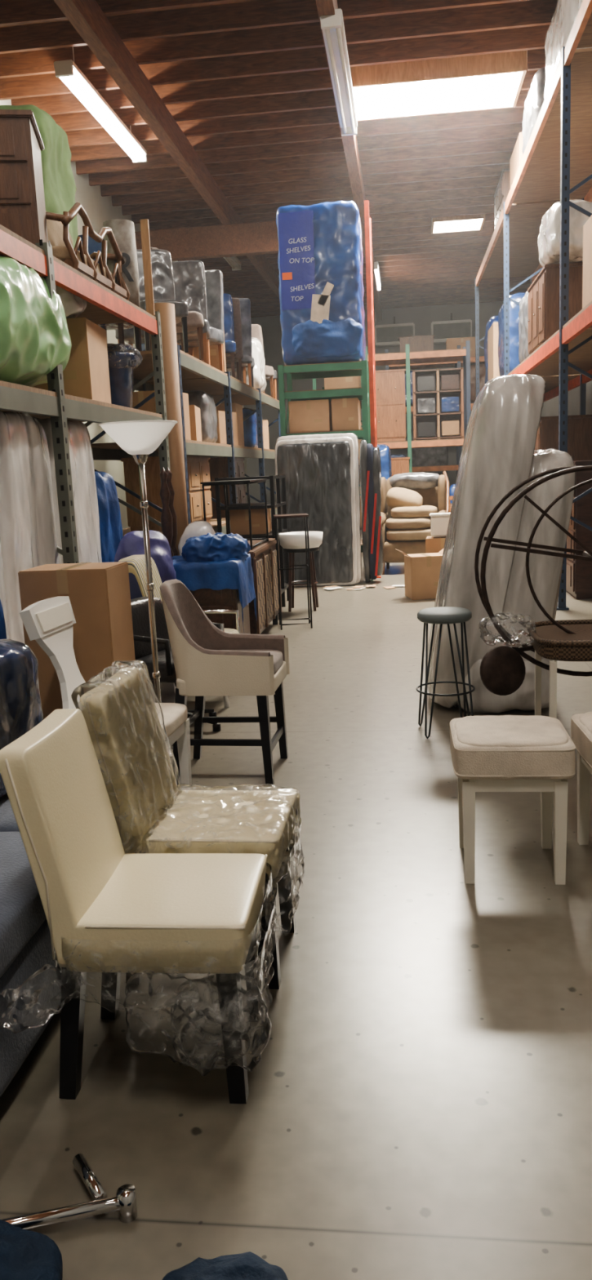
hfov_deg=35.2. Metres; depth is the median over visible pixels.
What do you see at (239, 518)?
cardboard box
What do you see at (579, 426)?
wooden armoire
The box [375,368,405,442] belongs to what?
wooden armoire
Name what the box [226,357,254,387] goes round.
chair
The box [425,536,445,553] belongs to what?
cardboard box
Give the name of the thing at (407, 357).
rack
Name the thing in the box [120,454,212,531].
base cabinet
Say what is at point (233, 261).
fluorescent light fixture
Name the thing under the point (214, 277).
chair
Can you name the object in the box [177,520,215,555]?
clear plastic bag
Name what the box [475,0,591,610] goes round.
rack
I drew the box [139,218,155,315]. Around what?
plank
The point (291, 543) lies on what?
stool
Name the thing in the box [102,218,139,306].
roll
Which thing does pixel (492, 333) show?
cardboard box
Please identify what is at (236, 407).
cardboard box
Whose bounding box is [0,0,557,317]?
ceiling
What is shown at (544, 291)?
base cabinet
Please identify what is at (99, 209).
wall
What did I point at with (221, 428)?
cardboard box
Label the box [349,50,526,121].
skylight
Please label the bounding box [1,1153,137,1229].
chrome furniture leg
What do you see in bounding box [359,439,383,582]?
mattress
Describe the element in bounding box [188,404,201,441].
cardboard box
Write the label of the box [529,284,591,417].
wall
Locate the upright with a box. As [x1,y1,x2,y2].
[364,200,381,577]
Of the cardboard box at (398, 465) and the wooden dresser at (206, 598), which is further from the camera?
the cardboard box at (398, 465)
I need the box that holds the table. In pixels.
[200,478,268,550]
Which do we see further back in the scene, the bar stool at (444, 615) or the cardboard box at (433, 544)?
the cardboard box at (433, 544)
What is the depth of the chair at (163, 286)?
9.64 m
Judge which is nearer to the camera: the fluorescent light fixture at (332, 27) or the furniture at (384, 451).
the fluorescent light fixture at (332, 27)
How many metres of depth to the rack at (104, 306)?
6.11 m
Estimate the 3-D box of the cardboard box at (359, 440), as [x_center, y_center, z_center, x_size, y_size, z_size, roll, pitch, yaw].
[1.170,-4.683,22.334,0.800,1.003,1.003,-1,10,7]
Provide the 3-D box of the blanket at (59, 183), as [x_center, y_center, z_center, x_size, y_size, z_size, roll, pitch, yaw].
[-2.184,-3.544,7.782,0.580,1.575,0.879,-1,10,7]
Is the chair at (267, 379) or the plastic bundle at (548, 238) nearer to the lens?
the plastic bundle at (548, 238)
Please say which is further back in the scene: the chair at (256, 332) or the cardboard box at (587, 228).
the chair at (256, 332)
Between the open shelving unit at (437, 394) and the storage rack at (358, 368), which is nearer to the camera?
the storage rack at (358, 368)
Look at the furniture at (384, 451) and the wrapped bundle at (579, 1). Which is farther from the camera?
the furniture at (384, 451)
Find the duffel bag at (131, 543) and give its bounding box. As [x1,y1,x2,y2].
[114,529,176,582]
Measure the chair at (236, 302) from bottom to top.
1.131 m
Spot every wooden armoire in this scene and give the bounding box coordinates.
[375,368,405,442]
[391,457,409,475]
[534,414,591,461]
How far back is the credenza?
8.57 m
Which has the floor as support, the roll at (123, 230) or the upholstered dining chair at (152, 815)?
the upholstered dining chair at (152, 815)
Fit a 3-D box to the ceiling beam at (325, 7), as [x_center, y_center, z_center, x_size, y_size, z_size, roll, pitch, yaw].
[1.190,-7.741,16.844,0.160,0.340,24.000,-1,10,7]
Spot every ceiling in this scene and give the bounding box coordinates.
[0,0,527,67]
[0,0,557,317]
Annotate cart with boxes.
[474,465,591,718]
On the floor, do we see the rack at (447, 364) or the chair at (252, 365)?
the rack at (447, 364)
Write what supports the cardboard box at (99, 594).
on the floor
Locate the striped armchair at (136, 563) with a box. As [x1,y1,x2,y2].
[118,554,239,708]
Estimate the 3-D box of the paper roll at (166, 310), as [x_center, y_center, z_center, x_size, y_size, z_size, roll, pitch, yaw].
[-1.190,-1.599,9.003,0.240,3.120,0.240,-1,10,7]
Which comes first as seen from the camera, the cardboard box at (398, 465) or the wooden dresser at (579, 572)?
the wooden dresser at (579, 572)
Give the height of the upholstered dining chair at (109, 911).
0.928 m
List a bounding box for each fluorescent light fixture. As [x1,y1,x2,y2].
[53,46,146,163]
[222,256,241,270]
[320,8,357,136]
[373,262,381,290]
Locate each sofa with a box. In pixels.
[0,794,61,1097]
[426,373,575,713]
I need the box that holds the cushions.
[46,211,72,246]
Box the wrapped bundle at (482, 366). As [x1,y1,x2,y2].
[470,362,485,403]
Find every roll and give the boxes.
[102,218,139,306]
[150,302,188,555]
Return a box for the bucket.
[106,342,142,408]
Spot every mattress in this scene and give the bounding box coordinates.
[0,410,59,643]
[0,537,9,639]
[35,417,102,564]
[275,432,361,586]
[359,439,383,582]
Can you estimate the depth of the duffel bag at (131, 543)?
6.98 m
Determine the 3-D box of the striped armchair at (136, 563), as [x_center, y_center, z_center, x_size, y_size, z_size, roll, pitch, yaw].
[-0.795,-0.087,6.506,0.745,1.011,0.616,-1,10,7]
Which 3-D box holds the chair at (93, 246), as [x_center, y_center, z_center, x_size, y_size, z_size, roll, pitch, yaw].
[-1.949,-3.518,9.663,0.539,1.181,0.616,1,11,17]
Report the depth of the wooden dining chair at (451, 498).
15.78 m
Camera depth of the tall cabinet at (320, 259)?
12.31 m
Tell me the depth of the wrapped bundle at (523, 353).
12.95 m
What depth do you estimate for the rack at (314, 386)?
21.35 m
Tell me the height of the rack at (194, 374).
2.800 m
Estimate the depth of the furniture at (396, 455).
24.09 m
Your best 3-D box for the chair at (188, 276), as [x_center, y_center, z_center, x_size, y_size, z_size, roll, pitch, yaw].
[-1.264,-3.772,10.749,0.539,1.232,0.620,-3,10,-3]
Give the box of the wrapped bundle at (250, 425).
[242,407,257,448]
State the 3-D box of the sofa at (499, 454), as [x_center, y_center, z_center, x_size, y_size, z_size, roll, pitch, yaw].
[1.279,-0.612,6.007,0.909,2.087,0.915,-1,10,7]
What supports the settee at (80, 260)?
on the rack at (104, 306)
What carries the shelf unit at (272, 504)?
on the floor
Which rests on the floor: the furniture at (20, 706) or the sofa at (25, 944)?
the sofa at (25, 944)
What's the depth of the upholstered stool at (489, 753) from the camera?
3.41 m
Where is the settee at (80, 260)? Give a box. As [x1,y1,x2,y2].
[45,202,130,300]
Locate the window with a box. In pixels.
[431,213,485,234]
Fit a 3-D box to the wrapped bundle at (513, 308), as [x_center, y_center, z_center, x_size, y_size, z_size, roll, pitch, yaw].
[3.809,-4.970,15.421,0.861,1.357,1.359,-1,10,7]
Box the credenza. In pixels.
[247,537,281,634]
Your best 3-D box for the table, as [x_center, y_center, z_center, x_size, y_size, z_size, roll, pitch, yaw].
[-0.546,-1.177,8.670,0.440,0.602,1.040,-1,10,7]
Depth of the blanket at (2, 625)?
4.38 m
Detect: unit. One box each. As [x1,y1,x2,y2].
[214,475,288,613]
[374,312,471,346]
[412,367,463,440]
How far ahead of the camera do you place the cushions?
6.98 m
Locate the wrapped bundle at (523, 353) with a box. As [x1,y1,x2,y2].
[518,291,528,363]
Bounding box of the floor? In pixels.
[0,529,591,1279]
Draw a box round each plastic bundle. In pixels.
[229,337,266,392]
[537,199,591,266]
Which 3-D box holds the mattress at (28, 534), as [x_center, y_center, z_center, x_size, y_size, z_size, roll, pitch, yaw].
[-1.885,-0.422,5.894,0.588,1.977,0.818,-1,10,7]
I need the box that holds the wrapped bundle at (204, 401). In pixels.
[182,390,217,442]
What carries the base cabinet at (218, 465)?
in the rack at (194, 374)
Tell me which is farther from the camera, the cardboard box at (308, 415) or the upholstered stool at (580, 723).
the cardboard box at (308, 415)
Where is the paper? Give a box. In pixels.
[323,584,404,590]
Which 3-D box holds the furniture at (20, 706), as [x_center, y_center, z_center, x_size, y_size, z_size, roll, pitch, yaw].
[-1.222,0.317,3.018,0.535,0.522,1.013,-1,10,7]
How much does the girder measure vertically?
0.500 m
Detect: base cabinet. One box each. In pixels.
[0,109,48,244]
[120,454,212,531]
[208,457,245,518]
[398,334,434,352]
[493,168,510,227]
[527,262,582,355]
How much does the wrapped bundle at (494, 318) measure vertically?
1.458 m
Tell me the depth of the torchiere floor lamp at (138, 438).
4.99 m
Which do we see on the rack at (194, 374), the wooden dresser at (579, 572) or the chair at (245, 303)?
the chair at (245, 303)
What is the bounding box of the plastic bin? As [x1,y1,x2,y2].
[429,512,450,537]
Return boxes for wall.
[0,99,248,528]
[243,301,503,502]
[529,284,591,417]
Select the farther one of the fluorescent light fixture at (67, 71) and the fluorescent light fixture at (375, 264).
the fluorescent light fixture at (375, 264)
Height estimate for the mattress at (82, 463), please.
1.976 m
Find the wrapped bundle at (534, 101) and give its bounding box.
[521,66,546,154]
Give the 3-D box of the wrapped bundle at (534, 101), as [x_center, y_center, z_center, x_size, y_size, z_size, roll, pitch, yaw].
[3.376,-6.554,11.690,0.968,0.807,1.464,-1,10,7]
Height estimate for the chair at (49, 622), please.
1.034 m
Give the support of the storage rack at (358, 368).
on the floor
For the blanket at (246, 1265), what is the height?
0.070 m
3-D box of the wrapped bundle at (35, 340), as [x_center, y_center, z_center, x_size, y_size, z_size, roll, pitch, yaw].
[-1.996,-1.907,5.557,1.121,0.809,1.844,-1,10,7]
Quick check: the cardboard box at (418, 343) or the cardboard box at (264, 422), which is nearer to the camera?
the cardboard box at (264, 422)
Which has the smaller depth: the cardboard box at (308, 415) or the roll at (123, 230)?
the roll at (123, 230)
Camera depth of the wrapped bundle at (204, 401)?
11.00 m
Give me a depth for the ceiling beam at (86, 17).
11.37 m
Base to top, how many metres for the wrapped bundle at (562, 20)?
0.838 m
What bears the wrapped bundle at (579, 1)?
on the rack at (555, 166)
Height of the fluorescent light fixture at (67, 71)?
0.483 m
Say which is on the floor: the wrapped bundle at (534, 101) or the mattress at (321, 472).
the mattress at (321, 472)
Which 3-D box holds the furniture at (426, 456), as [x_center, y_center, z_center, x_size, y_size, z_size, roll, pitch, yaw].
[3.764,-4.726,26.326,1.057,2.657,0.758,-1,10,7]
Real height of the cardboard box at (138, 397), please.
0.503 m
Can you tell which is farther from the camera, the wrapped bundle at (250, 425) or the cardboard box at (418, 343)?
the cardboard box at (418, 343)
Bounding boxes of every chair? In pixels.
[0,708,276,1103]
[18,595,191,790]
[71,659,304,989]
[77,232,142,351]
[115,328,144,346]
[130,596,221,731]
[133,248,188,352]
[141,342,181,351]
[148,246,204,360]
[171,260,209,364]
[172,532,257,631]
[176,269,224,372]
[222,293,236,377]
[225,297,243,382]
[226,297,252,386]
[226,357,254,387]
[251,324,274,397]
[265,369,276,399]
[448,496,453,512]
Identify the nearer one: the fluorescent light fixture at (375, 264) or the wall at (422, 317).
the fluorescent light fixture at (375, 264)
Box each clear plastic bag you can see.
[55,285,87,318]
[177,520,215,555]
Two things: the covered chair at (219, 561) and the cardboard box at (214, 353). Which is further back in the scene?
the cardboard box at (214, 353)
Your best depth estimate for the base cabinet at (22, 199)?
5.91 m
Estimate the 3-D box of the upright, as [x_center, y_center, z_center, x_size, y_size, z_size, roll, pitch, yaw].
[1.087,-3.420,13.198,0.120,5.000,0.995,-1,10,7]
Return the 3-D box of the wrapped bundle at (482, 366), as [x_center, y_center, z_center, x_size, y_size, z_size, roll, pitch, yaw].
[4.997,-6.946,25.255,0.860,1.058,0.860,-1,10,7]
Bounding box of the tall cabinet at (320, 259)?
[275,200,365,365]
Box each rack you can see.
[0,224,170,563]
[90,344,280,536]
[277,360,373,580]
[312,376,363,495]
[364,340,470,472]
[384,345,484,477]
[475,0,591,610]
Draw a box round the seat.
[0,1219,62,1279]
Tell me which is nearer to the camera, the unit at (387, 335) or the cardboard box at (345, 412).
the cardboard box at (345, 412)
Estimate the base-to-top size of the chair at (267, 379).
1.232 m
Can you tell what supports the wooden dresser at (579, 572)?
on the floor
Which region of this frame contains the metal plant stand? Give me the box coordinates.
[273,513,312,630]
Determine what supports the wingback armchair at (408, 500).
on the floor
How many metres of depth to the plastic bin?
11.34 m
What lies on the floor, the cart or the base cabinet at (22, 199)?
the cart
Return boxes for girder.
[134,221,278,261]
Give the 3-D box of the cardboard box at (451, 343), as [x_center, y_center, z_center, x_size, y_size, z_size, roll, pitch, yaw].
[4.461,-7.852,25.146,0.800,0.503,0.603,-1,10,7]
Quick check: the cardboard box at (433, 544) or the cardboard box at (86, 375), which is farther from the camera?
the cardboard box at (433, 544)
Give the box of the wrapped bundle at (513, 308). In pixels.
[497,292,525,376]
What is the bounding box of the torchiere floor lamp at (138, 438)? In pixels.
[98,420,177,758]
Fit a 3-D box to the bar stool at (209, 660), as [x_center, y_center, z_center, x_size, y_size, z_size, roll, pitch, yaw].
[-0.370,0.192,4.851,0.606,1.020,0.510,-1,10,9]
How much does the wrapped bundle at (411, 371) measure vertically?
0.957 m
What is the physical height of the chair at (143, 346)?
1.181 m
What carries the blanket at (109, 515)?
on the floor
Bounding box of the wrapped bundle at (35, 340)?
[0,255,71,386]
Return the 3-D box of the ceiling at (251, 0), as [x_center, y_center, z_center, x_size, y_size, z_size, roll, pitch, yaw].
[0.620,-7.369,12.371,8.600,0.100,33.000,-1,10,7]
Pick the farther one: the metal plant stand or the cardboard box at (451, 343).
the cardboard box at (451, 343)
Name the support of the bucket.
on the rack at (104, 306)
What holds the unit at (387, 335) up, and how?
attached to the wall at (422, 317)
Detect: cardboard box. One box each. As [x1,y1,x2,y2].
[17,561,135,719]
[33,317,111,403]
[132,390,191,439]
[186,330,226,371]
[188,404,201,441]
[214,402,244,446]
[214,410,238,445]
[229,508,271,534]
[262,419,269,448]
[288,399,332,432]
[324,376,360,389]
[331,397,360,431]
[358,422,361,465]
[395,547,444,599]
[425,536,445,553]
[445,337,475,356]
[487,322,499,381]
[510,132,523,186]
[582,214,591,308]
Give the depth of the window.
18.73 m
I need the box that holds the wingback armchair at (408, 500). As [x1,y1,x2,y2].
[380,471,448,574]
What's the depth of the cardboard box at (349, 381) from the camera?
21.60 m
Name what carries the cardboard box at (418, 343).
on the rack at (447, 364)
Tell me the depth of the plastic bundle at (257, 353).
14.70 m
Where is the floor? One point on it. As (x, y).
(418, 1106)
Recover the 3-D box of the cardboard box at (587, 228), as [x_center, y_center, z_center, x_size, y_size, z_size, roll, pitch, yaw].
[3.020,-3.336,8.138,0.850,0.803,0.903,-1,10,7]
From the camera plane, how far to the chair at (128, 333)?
10.64 m
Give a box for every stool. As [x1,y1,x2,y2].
[159,578,288,784]
[278,531,322,611]
[415,606,475,738]
[449,715,575,884]
[570,711,591,844]
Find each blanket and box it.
[0,104,78,248]
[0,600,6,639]
[94,471,122,562]
[162,1251,288,1279]
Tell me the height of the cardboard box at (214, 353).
0.753 m
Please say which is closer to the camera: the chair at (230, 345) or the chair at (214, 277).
the chair at (214, 277)
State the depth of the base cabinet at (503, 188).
15.26 m
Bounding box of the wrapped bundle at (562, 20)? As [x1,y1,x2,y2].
[544,0,591,97]
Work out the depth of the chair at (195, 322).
10.09 m
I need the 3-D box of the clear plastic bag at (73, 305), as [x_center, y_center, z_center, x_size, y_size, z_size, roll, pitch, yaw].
[-1.793,-2.514,6.910,0.461,0.331,0.460,-1,10,7]
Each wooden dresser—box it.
[189,588,250,634]
[565,460,591,599]
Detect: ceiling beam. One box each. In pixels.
[53,0,279,298]
[315,0,382,321]
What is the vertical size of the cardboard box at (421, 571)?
0.572 m
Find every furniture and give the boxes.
[0,639,43,798]
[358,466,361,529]
[377,444,391,479]
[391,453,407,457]
[411,426,448,479]
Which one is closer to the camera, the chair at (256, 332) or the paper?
the paper

